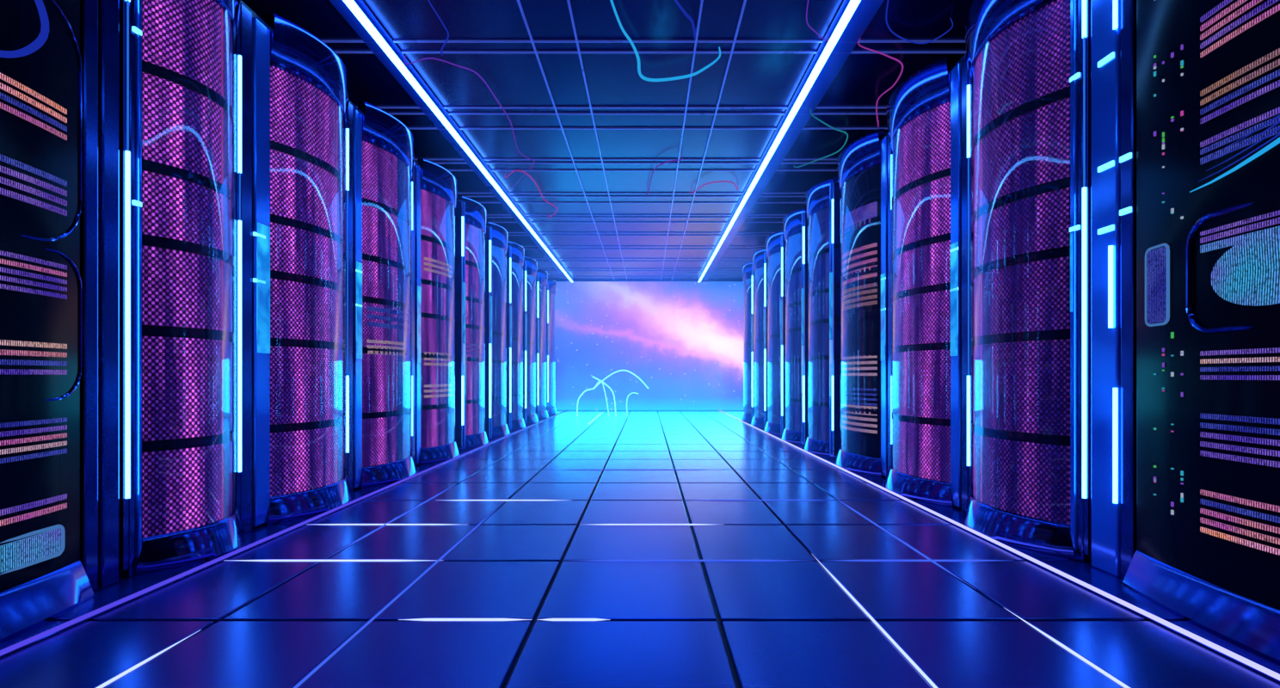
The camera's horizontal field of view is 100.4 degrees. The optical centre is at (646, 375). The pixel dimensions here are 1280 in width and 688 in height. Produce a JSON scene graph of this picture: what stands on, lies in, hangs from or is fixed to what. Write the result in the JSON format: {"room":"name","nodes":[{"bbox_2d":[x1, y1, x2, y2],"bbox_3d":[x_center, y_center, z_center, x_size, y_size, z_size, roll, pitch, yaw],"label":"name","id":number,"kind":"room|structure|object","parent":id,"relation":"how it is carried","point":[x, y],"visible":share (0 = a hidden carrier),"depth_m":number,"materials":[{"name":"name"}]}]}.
{"room":"server room","nodes":[
{"label":"server room","id":0,"kind":"room"},
{"bbox_2d":[241,0,973,280],"bbox_3d":[-0.100,-2.850,6.800,7.000,0.100,17.600,0,0,0],"label":"ceiling","id":1,"kind":"structure","parent":0,"point":[514,79],"depth_m":5.28,"materials":[{"name":"blue metal"}]},
{"bbox_2d":[427,0,449,55],"bbox_3d":[-1.625,-2.766,4.200,0.107,0.070,0.762,0,0,-12],"label":"filament","id":2,"kind":"object","parent":1,"relation":"hanging from","point":[446,40],"visible":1,"depth_m":4.22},
{"bbox_2d":[328,0,573,282],"bbox_3d":[-2.235,-2.749,6.975,0.250,0.098,16.950,0,0,0],"label":"ceiling light","id":3,"kind":"object","parent":1,"relation":"attached to","point":[357,14],"visible":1,"depth_m":5.35,"materials":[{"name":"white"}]},
{"bbox_2d":[403,54,535,190],"bbox_3d":[-1.776,-2.750,6.216,0.681,0.103,3.260,0,0,0],"label":"filament","id":4,"kind":"object","parent":1,"relation":"hanging from","point":[477,74],"visible":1,"depth_m":5.05,"materials":[{"name":"plastic"}]},
{"bbox_2d":[504,169,558,218],"bbox_3d":[-1.673,-2.759,8.165,0.378,0.086,2.186,0,0,7],"label":"filament","id":5,"kind":"object","parent":1,"relation":"hanging from","point":[529,175],"visible":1,"depth_m":7.55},
{"bbox_2d":[516,0,614,280],"bbox_3d":[-0.955,-2.788,6.850,0.018,0.020,17.500,0,0,0],"label":"trim","id":6,"kind":"structure","parent":1,"relation":"attached to","point":[518,1],"depth_m":5.41,"materials":[{"name":"blue metal"}]},
{"bbox_2d":[566,0,627,280],"bbox_3d":[-0.583,-2.788,6.850,0.018,0.020,17.500,0,0,0],"label":"trim","id":7,"kind":"structure","parent":1,"relation":"attached to","point":[568,1],"depth_m":5.39,"materials":[{"name":"blue metal"}]},
{"bbox_2d":[356,106,886,108],"bbox_3d":[-0.100,-2.792,5.550,6.800,0.015,0.016,0,0,0],"label":"trim","id":8,"kind":"structure","parent":1,"relation":"attached to","point":[357,107],"depth_m":5.54,"materials":[{"name":"blue metal"}]},
{"bbox_2d":[414,159,836,159],"bbox_3d":[-0.100,-2.792,6.880,6.800,0.015,0.016,0,0,0],"label":"trim","id":9,"kind":"structure","parent":1,"relation":"attached to","point":[415,159],"depth_m":6.87,"materials":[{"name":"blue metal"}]},
{"bbox_2d":[457,192,806,193],"bbox_3d":[-0.100,-2.792,8.150,6.800,0.015,0.016,0,0,0],"label":"trim","id":10,"kind":"structure","parent":1,"relation":"attached to","point":[458,193],"depth_m":8.14,"materials":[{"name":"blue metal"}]},
{"bbox_2d":[463,196,805,196],"bbox_3d":[-0.100,-2.792,8.300,6.800,0.015,0.016,0,0,0],"label":"trim","id":11,"kind":"structure","parent":1,"relation":"attached to","point":[464,196],"depth_m":8.29,"materials":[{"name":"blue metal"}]},
{"bbox_2d":[434,162,836,164],"bbox_3d":[-0.100,-2.792,7.000,6.800,0.015,0.016,0,0,0],"label":"trim","id":12,"kind":"structure","parent":1,"relation":"attached to","point":[434,163],"depth_m":7.00,"materials":[{"name":"blue metal"}]},
{"bbox_2d":[489,221,782,222],"bbox_3d":[-0.100,-2.792,9.700,6.800,0.015,0.016,0,0,0],"label":"trim","id":13,"kind":"structure","parent":1,"relation":"attached to","point":[489,222],"depth_m":9.69,"materials":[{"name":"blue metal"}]},
{"bbox_2d":[487,216,784,217],"bbox_3d":[-0.100,-2.792,9.400,6.800,0.015,0.016,0,0,0],"label":"trim","id":14,"kind":"structure","parent":1,"relation":"attached to","point":[488,217],"depth_m":9.39,"materials":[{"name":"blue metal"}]},
{"bbox_2d":[387,112,886,114],"bbox_3d":[-0.100,-2.792,5.680,6.800,0.015,0.016,0,0,0],"label":"trim","id":15,"kind":"structure","parent":1,"relation":"attached to","point":[388,113],"depth_m":5.67,"materials":[{"name":"blue metal"}]},
{"bbox_2d":[487,214,787,215],"bbox_3d":[-0.100,-2.792,9.250,6.800,0.015,0.016,0,0,0],"label":"trim","id":16,"kind":"structure","parent":1,"relation":"attached to","point":[488,214],"depth_m":9.24,"materials":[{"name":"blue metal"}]},
{"bbox_2d":[509,234,769,235],"bbox_3d":[-0.100,-2.792,10.600,6.800,0.015,0.016,0,0,0],"label":"trim","id":17,"kind":"structure","parent":1,"relation":"attached to","point":[509,235],"depth_m":10.59,"materials":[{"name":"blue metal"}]},
{"bbox_2d":[538,268,741,269],"bbox_3d":[-0.100,-2.792,13.900,6.800,0.015,0.016,0,0,0],"label":"trim","id":18,"kind":"structure","parent":1,"relation":"attached to","point":[538,268],"depth_m":13.89,"materials":[{"name":"blue metal"}]},
{"bbox_2d":[508,232,775,233],"bbox_3d":[-0.100,-2.792,10.400,6.800,0.015,0.016,0,0,0],"label":"trim","id":19,"kind":"structure","parent":1,"relation":"attached to","point":[508,232],"depth_m":10.39,"materials":[{"name":"blue metal"}]},
{"bbox_2d":[531,258,751,258],"bbox_3d":[-0.100,-2.792,12.700,6.800,0.015,0.016,0,0,0],"label":"trim","id":20,"kind":"structure","parent":1,"relation":"attached to","point":[532,258],"depth_m":12.69,"materials":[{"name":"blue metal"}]},
{"bbox_2d":[447,169,836,171],"bbox_3d":[-0.100,-2.792,7.250,6.800,0.015,0.016,0,0,0],"label":"trim","id":21,"kind":"structure","parent":1,"relation":"attached to","point":[447,169],"depth_m":7.24,"materials":[{"name":"blue metal"}]},
{"bbox_2d":[478,202,806,203],"bbox_3d":[-0.100,-2.792,8.600,6.800,0.015,0.016,0,0,0],"label":"trim","id":22,"kind":"structure","parent":1,"relation":"attached to","point":[478,202],"depth_m":8.59,"materials":[{"name":"blue metal"}]},
{"bbox_2d":[321,40,965,43],"bbox_3d":[-0.100,-2.792,4.450,6.800,0.015,0.016,0,0,0],"label":"trim","id":23,"kind":"structure","parent":1,"relation":"attached to","point":[324,41],"depth_m":4.44,"materials":[{"name":"blue metal"}]},
{"bbox_2d":[524,248,762,249],"bbox_3d":[-0.100,-2.792,11.750,6.800,0.015,0.016,0,0,0],"label":"trim","id":24,"kind":"structure","parent":1,"relation":"attached to","point":[525,249],"depth_m":11.74,"materials":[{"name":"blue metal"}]},
{"bbox_2d":[522,246,765,246],"bbox_3d":[-0.100,-2.792,11.500,6.800,0.015,0.016,0,0,0],"label":"trim","id":25,"kind":"structure","parent":1,"relation":"attached to","point":[522,246],"depth_m":11.49,"materials":[{"name":"blue metal"}]},
{"bbox_2d":[536,260,752,261],"bbox_3d":[-0.100,-2.792,13.000,6.800,0.015,0.016,0,0,0],"label":"trim","id":26,"kind":"structure","parent":1,"relation":"attached to","point":[537,261],"depth_m":12.99,"materials":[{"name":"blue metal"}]},
{"bbox_2d":[547,276,742,276],"bbox_3d":[-0.100,-2.792,15.000,6.800,0.015,0.016,0,0,0],"label":"trim","id":27,"kind":"structure","parent":1,"relation":"attached to","point":[548,276],"depth_m":14.99,"materials":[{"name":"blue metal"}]},
{"bbox_2d":[407,127,888,129],"bbox_3d":[-0.100,-2.792,6.020,6.800,0.015,0.016,0,0,0],"label":"trim","id":28,"kind":"structure","parent":1,"relation":"attached to","point":[409,128],"depth_m":6.01,"materials":[{"name":"blue metal"}]},
{"bbox_2d":[334,50,966,53],"bbox_3d":[-0.100,-2.792,4.600,6.800,0.015,0.016,0,0,0],"label":"trim","id":29,"kind":"structure","parent":1,"relation":"attached to","point":[336,52],"depth_m":4.59,"materials":[{"name":"blue metal"}]},
{"bbox_2d":[646,153,683,195],"bbox_3d":[0.122,-2.753,7.340,0.231,0.098,1.411,0,0,-18],"label":"filament","id":30,"kind":"object","parent":1,"relation":"hanging from","point":[681,154],"visible":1,"depth_m":6.95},
{"bbox_2d":[609,0,720,81],"bbox_3d":[-0.037,-2.751,4.431,1.222,0.103,0.713,0,0,-40],"label":"filament","id":31,"kind":"object","parent":1,"relation":"hanging from","point":[641,76],"visible":1,"depth_m":4.67,"materials":[{"name":"blue plastic"}]},
{"bbox_2d":[660,0,703,280],"bbox_3d":[0.410,-2.788,6.850,0.018,0.020,17.500,0,0,0],"label":"trim","id":32,"kind":"structure","parent":1,"relation":"attached to","point":[702,1],"depth_m":5.42,"materials":[{"name":"blue metal"}]},
{"bbox_2d":[674,0,695,38],"bbox_3d":[0.297,-2.757,4.050,0.059,0.088,0.570,0,0,24],"label":"filament","id":33,"kind":"object","parent":1,"relation":"hanging from","point":[686,14],"visible":1,"depth_m":4.05,"materials":[{"name":"blue plastic"}]},
{"bbox_2d":[671,0,746,280],"bbox_3d":[0.730,-2.788,6.850,0.018,0.020,17.500,0,0,0],"label":"trim","id":34,"kind":"structure","parent":1,"relation":"attached to","point":[744,1],"depth_m":5.40,"materials":[{"name":"blue metal"}]},
{"bbox_2d":[690,180,738,193],"bbox_3d":[0.944,-2.753,7.702,0.706,0.096,0.471,0,0,13],"label":"filament","id":35,"kind":"object","parent":1,"relation":"hanging from","point":[719,181],"visible":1,"depth_m":7.53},
{"bbox_2d":[697,0,884,282],"bbox_3d":[1.610,-2.749,6.975,0.300,0.098,16.950,0,0,0],"label":"ceiling light","id":36,"kind":"object","parent":1,"relation":"attached to","point":[852,19],"visible":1,"depth_m":5.36,"materials":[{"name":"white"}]},
{"bbox_2d":[806,0,828,41],"bbox_3d":[1.279,-2.755,4.101,0.096,0.091,0.599,0,0,32],"label":"filament","id":37,"kind":"object","parent":1,"relation":"hanging from","point":[808,0],"visible":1,"depth_m":4.16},
{"bbox_2d":[793,108,848,167],"bbox_3d":[2.063,-2.752,6.210,0.522,0.100,1.428,0,0,9],"label":"filament","id":38,"kind":"object","parent":1,"relation":"hanging from","point":[811,108],"visible":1,"depth_m":6.16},
{"bbox_2d":[857,38,903,127],"bbox_3d":[2.285,-2.753,5.075,0.314,0.097,1.677,0,0,29],"label":"filament","id":39,"kind":"object","parent":1,"relation":"hanging from","point":[888,56],"visible":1,"depth_m":4.77,"materials":[{"name":"purple plastic"}]},
{"bbox_2d":[885,0,953,43],"bbox_3d":[1.998,-2.752,4.124,0.749,0.097,0.296,0,0,-27],"label":"filament","id":40,"kind":"object","parent":1,"relation":"hanging from","point":[889,27],"visible":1,"depth_m":4.25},
{"bbox_2d":[0,410,1279,687],"bbox_3d":[-0.075,1.025,6.800,5.732,0.050,17.582,0,0,0],"label":"floor","id":41,"kind":"structure","parent":0,"point":[786,624],"depth_m":2.42,"materials":[{"name":"blue tile"}]},
{"bbox_2d":[0,0,93,644],"bbox_3d":[-2.822,-0.725,1.803,0.855,3.450,1.206,0,0,0],"label":"tall cabinet","id":42,"kind":"object","parent":41,"relation":"on","point":[43,577],"visible":1,"depth_m":2.19,"materials":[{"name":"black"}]},
{"bbox_2d":[80,0,119,591],"bbox_3d":[-2.900,-0.700,2.500,0.700,3.400,0.180,0,0,0],"label":"post","id":43,"kind":"object","parent":41,"relation":"on","point":[99,19],"visible":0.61,"depth_m":2.50,"materials":[{"name":"blue metal"}]},
{"bbox_2d":[95,630,199,687],"bbox_3d":[-1.756,1.000,1.450,0.011,0.010,1.300,0,0,0],"label":"light","id":44,"kind":"object","parent":41,"relation":"on","point":[135,667],"visible":1,"depth_m":1.82,"materials":[{"name":"white"}]},
{"bbox_2d":[119,0,246,579],"bbox_3d":[-2.801,-0.725,2.954,0.898,3.450,0.708,0,0,0],"label":"tall cabinet","id":45,"kind":"object","parent":41,"relation":"on","point":[177,114],"visible":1,"depth_m":2.81,"materials":[{"name":"blue"}]},
{"bbox_2d":[132,26,141,35],"bbox_3d":[-2.542,-1.720,2.660,0.016,0.024,0.040,0,0,0],"label":"light","id":46,"kind":"object","parent":45,"relation":"attached to","point":[136,30],"depth_m":2.66,"materials":[{"name":"teal plastic"}]},
{"bbox_2d":[132,199,141,207],"bbox_3d":[-2.542,-0.860,2.660,0.016,0.024,0.040,0,0,0],"label":"light","id":47,"kind":"object","parent":45,"relation":"attached to","point":[136,203],"depth_m":2.66,"materials":[{"name":"plastic"}]},
{"bbox_2d":[0,409,567,658],"bbox_3d":[-2.300,0.989,8.050,0.030,0.023,14.900,0,0,0],"label":"rail","id":48,"kind":"object","parent":41,"relation":"on","point":[34,639],"visible":0.96,"depth_m":2.65,"materials":[{"name":"blue metal"}]},
{"bbox_2d":[232,0,353,532],"bbox_3d":[-2.787,-0.725,3.914,0.927,3.450,1.188,0,0,0],"label":"tall cabinet","id":49,"kind":"object","parent":41,"relation":"on","point":[291,90],"visible":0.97,"depth_m":3.69,"materials":[{"name":"blue"}]},
{"bbox_2d":[252,278,265,283],"bbox_3d":[-2.542,-0.620,3.500,0.016,0.024,0.100,0,0,0],"label":"light","id":50,"kind":"object","parent":49,"relation":"attached to","point":[255,280],"depth_m":3.49,"materials":[{"name":"plastic"}]},
{"bbox_2d":[252,232,265,239],"bbox_3d":[-2.542,-0.920,3.500,0.016,0.024,0.100,0,0,0],"label":"light","id":51,"kind":"object","parent":49,"relation":"attached to","point":[255,235],"depth_m":3.49,"materials":[{"name":"plastic"}]},
{"bbox_2d":[234,560,430,561],"bbox_3d":[-1.700,1.000,2.886,1.200,0.010,0.011,0,0,0],"label":"light","id":52,"kind":"object","parent":41,"relation":"on","point":[235,560],"visible":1,"depth_m":2.88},
{"bbox_2d":[343,100,418,491],"bbox_3d":[-2.787,-0.725,5.134,0.927,3.450,1.228,0,0,0],"label":"tall cabinet","id":53,"kind":"object","parent":41,"relation":"on","point":[379,149],"visible":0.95,"depth_m":4.89,"materials":[{"name":"blue"}]},
{"bbox_2d":[321,523,451,525],"bbox_3d":[-1.750,1.000,3.585,1.100,0.010,0.011,0,0,0],"label":"light","id":54,"kind":"object","parent":41,"relation":"on","point":[322,524],"visible":1,"depth_m":3.58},
{"bbox_2d":[326,486,453,558],"bbox_3d":[-1.756,1.000,3.900,0.011,0.010,2.000,0,0,0],"label":"light","id":55,"kind":"object","parent":41,"relation":"on","point":[389,522],"visible":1,"depth_m":3.65,"materials":[{"name":"blue"}]},
{"bbox_2d":[293,503,503,687],"bbox_3d":[-1.127,1.000,2.500,0.011,0.010,3.400,0,0,0],"label":"light","id":56,"kind":"object","parent":41,"relation":"on","point":[364,626],"visible":1,"depth_m":2.20,"materials":[{"name":"blue"}]},
{"bbox_2d":[409,158,460,465],"bbox_3d":[-2.787,-0.725,6.384,0.927,3.450,1.248,0,0,0],"label":"tall cabinet","id":57,"kind":"object","parent":41,"relation":"on","point":[433,189],"visible":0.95,"depth_m":6.14,"materials":[{"name":"blue"}]},
{"bbox_2d":[398,618,532,621],"bbox_3d":[-0.745,1.000,2.187,0.550,0.010,0.011,0,0,0],"label":"light","id":58,"kind":"object","parent":41,"relation":"on","point":[415,619],"visible":1,"depth_m":2.18,"materials":[{"name":"white"}]},
{"bbox_2d":[453,196,489,449],"bbox_3d":[-2.787,-0.725,7.629,0.927,3.450,1.219,0,0,0],"label":"tall cabinet","id":59,"kind":"object","parent":41,"relation":"on","point":[470,217],"visible":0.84,"depth_m":7.40,"materials":[{"name":"blue metal"}]},
{"bbox_2d":[483,221,510,438],"bbox_3d":[-2.787,-0.725,8.854,0.927,3.450,1.209,0,0,0],"label":"tall cabinet","id":60,"kind":"object","parent":41,"relation":"on","point":[495,239],"visible":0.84,"depth_m":8.65,"materials":[{"name":"blue metal"}]},
{"bbox_2d":[443,499,563,500],"bbox_3d":[-1.150,1.000,4.284,1.100,0.010,0.011,0,0,0],"label":"light","id":61,"kind":"object","parent":41,"relation":"on","point":[444,500],"visible":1,"depth_m":4.28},
{"bbox_2d":[504,241,526,430],"bbox_3d":[-2.787,-0.725,10.069,0.927,3.450,1.199,0,0,0],"label":"tall cabinet","id":62,"kind":"object","parent":41,"relation":"on","point":[514,257],"visible":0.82,"depth_m":9.87,"materials":[{"name":"blue metal"}]},
{"bbox_2d":[522,256,538,424],"bbox_3d":[-2.787,-0.725,11.284,0.927,3.450,1.209,0,0,0],"label":"tall cabinet","id":63,"kind":"object","parent":41,"relation":"on","point":[530,268],"visible":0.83,"depth_m":11.12,"materials":[{"name":"blue metal"}]},
{"bbox_2d":[535,268,548,419],"bbox_3d":[-2.787,-0.725,12.494,0.926,3.450,1.189,0,0,0],"label":"tall cabinet","id":64,"kind":"object","parent":41,"relation":"on","point":[541,280],"visible":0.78,"depth_m":12.33,"materials":[{"name":"blue metal"}]},
{"bbox_2d":[545,278,557,415],"bbox_3d":[-2.787,-0.725,13.694,0.926,3.450,1.189,0,0,0],"label":"tall cabinet","id":65,"kind":"object","parent":41,"relation":"on","point":[551,284],"visible":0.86,"depth_m":13.53,"materials":[{"name":"blue metal"}]},
{"bbox_2d":[536,618,609,621],"bbox_3d":[-0.300,1.000,2.187,0.300,0.010,0.011,0,0,0],"label":"light","id":66,"kind":"object","parent":41,"relation":"on","point":[546,619],"visible":1,"depth_m":2.18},
{"bbox_2d":[576,369,648,416],"bbox_3d":[-0.830,0.421,13.023,1.761,1.134,0.071,0,0,0],"label":"arch","id":67,"kind":"object","parent":41,"relation":"on","point":[600,381],"visible":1,"depth_m":12.99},
{"bbox_2d":[594,523,709,525],"bbox_3d":[0.035,1.000,3.585,0.970,0.010,0.011,0,0,0],"label":"light","id":68,"kind":"object","parent":41,"relation":"on","point":[594,524],"visible":1,"depth_m":3.58,"materials":[{"name":"white"}]},
{"bbox_2d":[578,560,799,561],"bbox_3d":[0.225,1.000,2.886,1.350,0.010,0.011,0,0,0],"label":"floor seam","id":69,"kind":"object","parent":41,"relation":"on","point":[578,560],"visible":1,"depth_m":2.88,"materials":[{"name":"blue"}]},
{"bbox_2d":[740,261,755,422],"bbox_3d":[2.559,-0.725,11.719,0.942,3.450,1.139,0,0,0],"label":"tall cabinet","id":70,"kind":"object","parent":41,"relation":"on","point":[748,276],"visible":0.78,"depth_m":11.58,"materials":[{"name":"blue metal"}]},
{"bbox_2d":[693,499,824,500],"bbox_3d":[0.900,1.000,4.284,1.200,0.010,0.011,0,0,0],"label":"light","id":71,"kind":"object","parent":41,"relation":"on","point":[693,500],"visible":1,"depth_m":4.28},
{"bbox_2d":[750,248,769,428],"bbox_3d":[2.559,-0.725,10.544,0.942,3.450,1.189,0,0,0],"label":"tall cabinet","id":72,"kind":"object","parent":41,"relation":"on","point":[760,263],"visible":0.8,"depth_m":10.36,"materials":[{"name":"blue metal"}]},
{"bbox_2d":[763,229,786,435],"bbox_3d":[2.559,-0.725,9.319,0.942,3.450,1.239,0,0,0],"label":"tall cabinet","id":73,"kind":"object","parent":41,"relation":"on","point":[775,243],"visible":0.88,"depth_m":9.12,"materials":[{"name":"blue metal"}]},
{"bbox_2d":[781,207,809,444],"bbox_3d":[2.559,-0.725,8.094,0.942,3.450,1.189,0,0,0],"label":"tall cabinet","id":74,"kind":"object","parent":41,"relation":"on","point":[796,224],"visible":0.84,"depth_m":7.90,"materials":[{"name":"blue metal"}]},
{"bbox_2d":[803,177,842,457],"bbox_3d":[2.559,-0.725,6.909,0.942,3.450,1.158,0,0,0],"label":"tall cabinet","id":75,"kind":"object","parent":41,"relation":"on","point":[823,200],"visible":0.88,"depth_m":6.71,"materials":[{"name":"blue metal"}]},
{"bbox_2d":[834,129,892,477],"bbox_3d":[2.559,-0.725,5.684,0.942,3.450,1.268,0,0,0],"label":"tall cabinet","id":76,"kind":"object","parent":41,"relation":"on","point":[864,167],"visible":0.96,"depth_m":5.44,"materials":[{"name":"blue metal"}]},
{"bbox_2d":[815,558,937,687],"bbox_3d":[0.926,1.000,1.900,0.011,0.010,2.200,0,0,0],"label":"light","id":77,"kind":"object","parent":41,"relation":"on","point":[872,619],"visible":1,"depth_m":2.05,"materials":[{"name":"white"}]},
{"bbox_2d":[835,498,973,588],"bbox_3d":[1.540,1.000,3.450,0.011,0.010,1.900,0,0,0],"label":"light","id":78,"kind":"object","parent":41,"relation":"on","point":[867,519],"visible":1,"depth_m":3.20,"materials":[{"name":"blue"}]},
{"bbox_2d":[833,560,1001,561],"bbox_3d":[1.465,1.000,2.886,1.030,0.010,0.011,0,0,0],"label":"light","id":79,"kind":"object","parent":41,"relation":"on","point":[833,560],"visible":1,"depth_m":2.88,"materials":[{"name":"blue"}]},
{"bbox_2d":[883,52,973,510],"bbox_3d":[2.559,-0.725,4.439,0.942,3.450,1.198,0,0,0],"label":"tall cabinet","id":80,"kind":"object","parent":41,"relation":"on","point":[930,114],"visible":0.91,"depth_m":4.20,"materials":[{"name":"blue"}]},
{"bbox_2d":[717,409,1279,683],"bbox_3d":[2.070,0.989,8.050,0.030,0.023,14.900,0,0,0],"label":"rail","id":81,"kind":"object","parent":41,"relation":"on","point":[1262,670],"visible":0.97,"depth_m":2.44,"materials":[{"name":"blue"}]},
{"bbox_2d":[960,0,1090,563],"bbox_3d":[2.559,-0.725,3.324,0.942,3.450,1.008,0,0,0],"label":"tall cabinet","id":82,"kind":"object","parent":41,"relation":"on","point":[1029,61],"visible":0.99,"depth_m":3.09,"materials":[{"name":"blue"}]},
{"bbox_2d":[1069,72,1080,82],"bbox_3d":[2.322,-1.620,2.895,0.016,0.024,0.060,0,0,0],"label":"light","id":83,"kind":"object","parent":82,"relation":"attached to","point":[1074,76],"depth_m":2.89,"materials":[{"name":"teal plastic"}]},
{"bbox_2d":[1069,224,1080,232],"bbox_3d":[2.322,-0.800,2.895,0.016,0.024,0.060,0,0,0],"label":"light","id":84,"kind":"object","parent":82,"relation":"attached to","point":[1073,228],"depth_m":2.89,"materials":[{"name":"plastic"}]},
{"bbox_2d":[1004,608,1130,687],"bbox_3d":[1.540,1.000,1.550,0.011,0.010,1.500,0,0,0],"label":"light","id":85,"kind":"object","parent":41,"relation":"on","point":[1066,648],"visible":1,"depth_m":1.89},
{"bbox_2d":[1090,0,1136,579],"bbox_3d":[2.669,-0.700,2.680,0.721,3.400,0.260,0,0,0],"label":"post","id":86,"kind":"object","parent":41,"relation":"on","point":[1113,22],"visible":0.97,"depth_m":2.66,"materials":[{"name":"blue metal"}]},
{"bbox_2d":[1097,51,1114,67],"bbox_3d":[2.324,-1.600,2.700,0.012,0.028,0.090,0,0,0],"label":"light","id":87,"kind":"object","parent":86,"relation":"attached to","point":[1109,58],"depth_m":2.69,"materials":[{"name":"teal plastic"}]},
{"bbox_2d":[1097,224,1114,234],"bbox_3d":[2.324,-0.740,2.700,0.012,0.028,0.090,0,0,0],"label":"light","id":88,"kind":"object","parent":86,"relation":"attached to","point":[1103,229],"depth_m":2.70,"materials":[{"name":"plastic"}]},
{"bbox_2d":[1097,160,1114,172],"bbox_3d":[2.324,-1.060,2.700,0.012,0.028,0.090,0,0,0],"label":"light","id":89,"kind":"object","parent":86,"relation":"attached to","point":[1108,165],"depth_m":2.69,"materials":[{"name":"plastic"}]},
{"bbox_2d":[1119,206,1132,215],"bbox_3d":[2.324,-0.800,2.590,0.012,0.028,0.060,0,0,0],"label":"light","id":90,"kind":"object","parent":86,"relation":"attached to","point":[1125,211],"depth_m":2.59,"materials":[{"name":"plastic"}]},
{"bbox_2d":[1119,152,1132,162],"bbox_3d":[2.324,-1.060,2.590,0.012,0.028,0.060,0,0,0],"label":"light","id":91,"kind":"object","parent":86,"relation":"attached to","point":[1125,156],"depth_m":2.59,"materials":[{"name":"teal plastic"}]},
{"bbox_2d":[1122,0,1279,665],"bbox_3d":[2.603,-0.725,1.869,0.855,3.450,1.338,0,0,0],"label":"tall cabinet","id":92,"kind":"object","parent":41,"relation":"on","point":[1207,554],"visible":1,"depth_m":2.13,"materials":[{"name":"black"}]},
{"bbox_2d":[504,412,876,687],"bbox_3d":[-0.100,1.075,6.800,7.000,0.090,17.600,0,0,0],"label":"trim","id":93,"kind":"structure","parent":0,"point":[697,548],"depth_m":2.45,"materials":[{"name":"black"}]},
{"bbox_3d":[-0.100,-0.890,15.650,7.200,4.020,0.100,0,0,0],"label":"wall","id":94,"kind":"structure","parent":0,"visible":0},
{"bbox_2d":[553,280,744,410],"bbox_3d":[-0.100,-0.895,15.565,6.700,3.790,0.050,0,0,0],"label":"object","id":95,"kind":"object","parent":94,"relation":"attached to","point":[684,340],"visible":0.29,"depth_m":15.55,"materials":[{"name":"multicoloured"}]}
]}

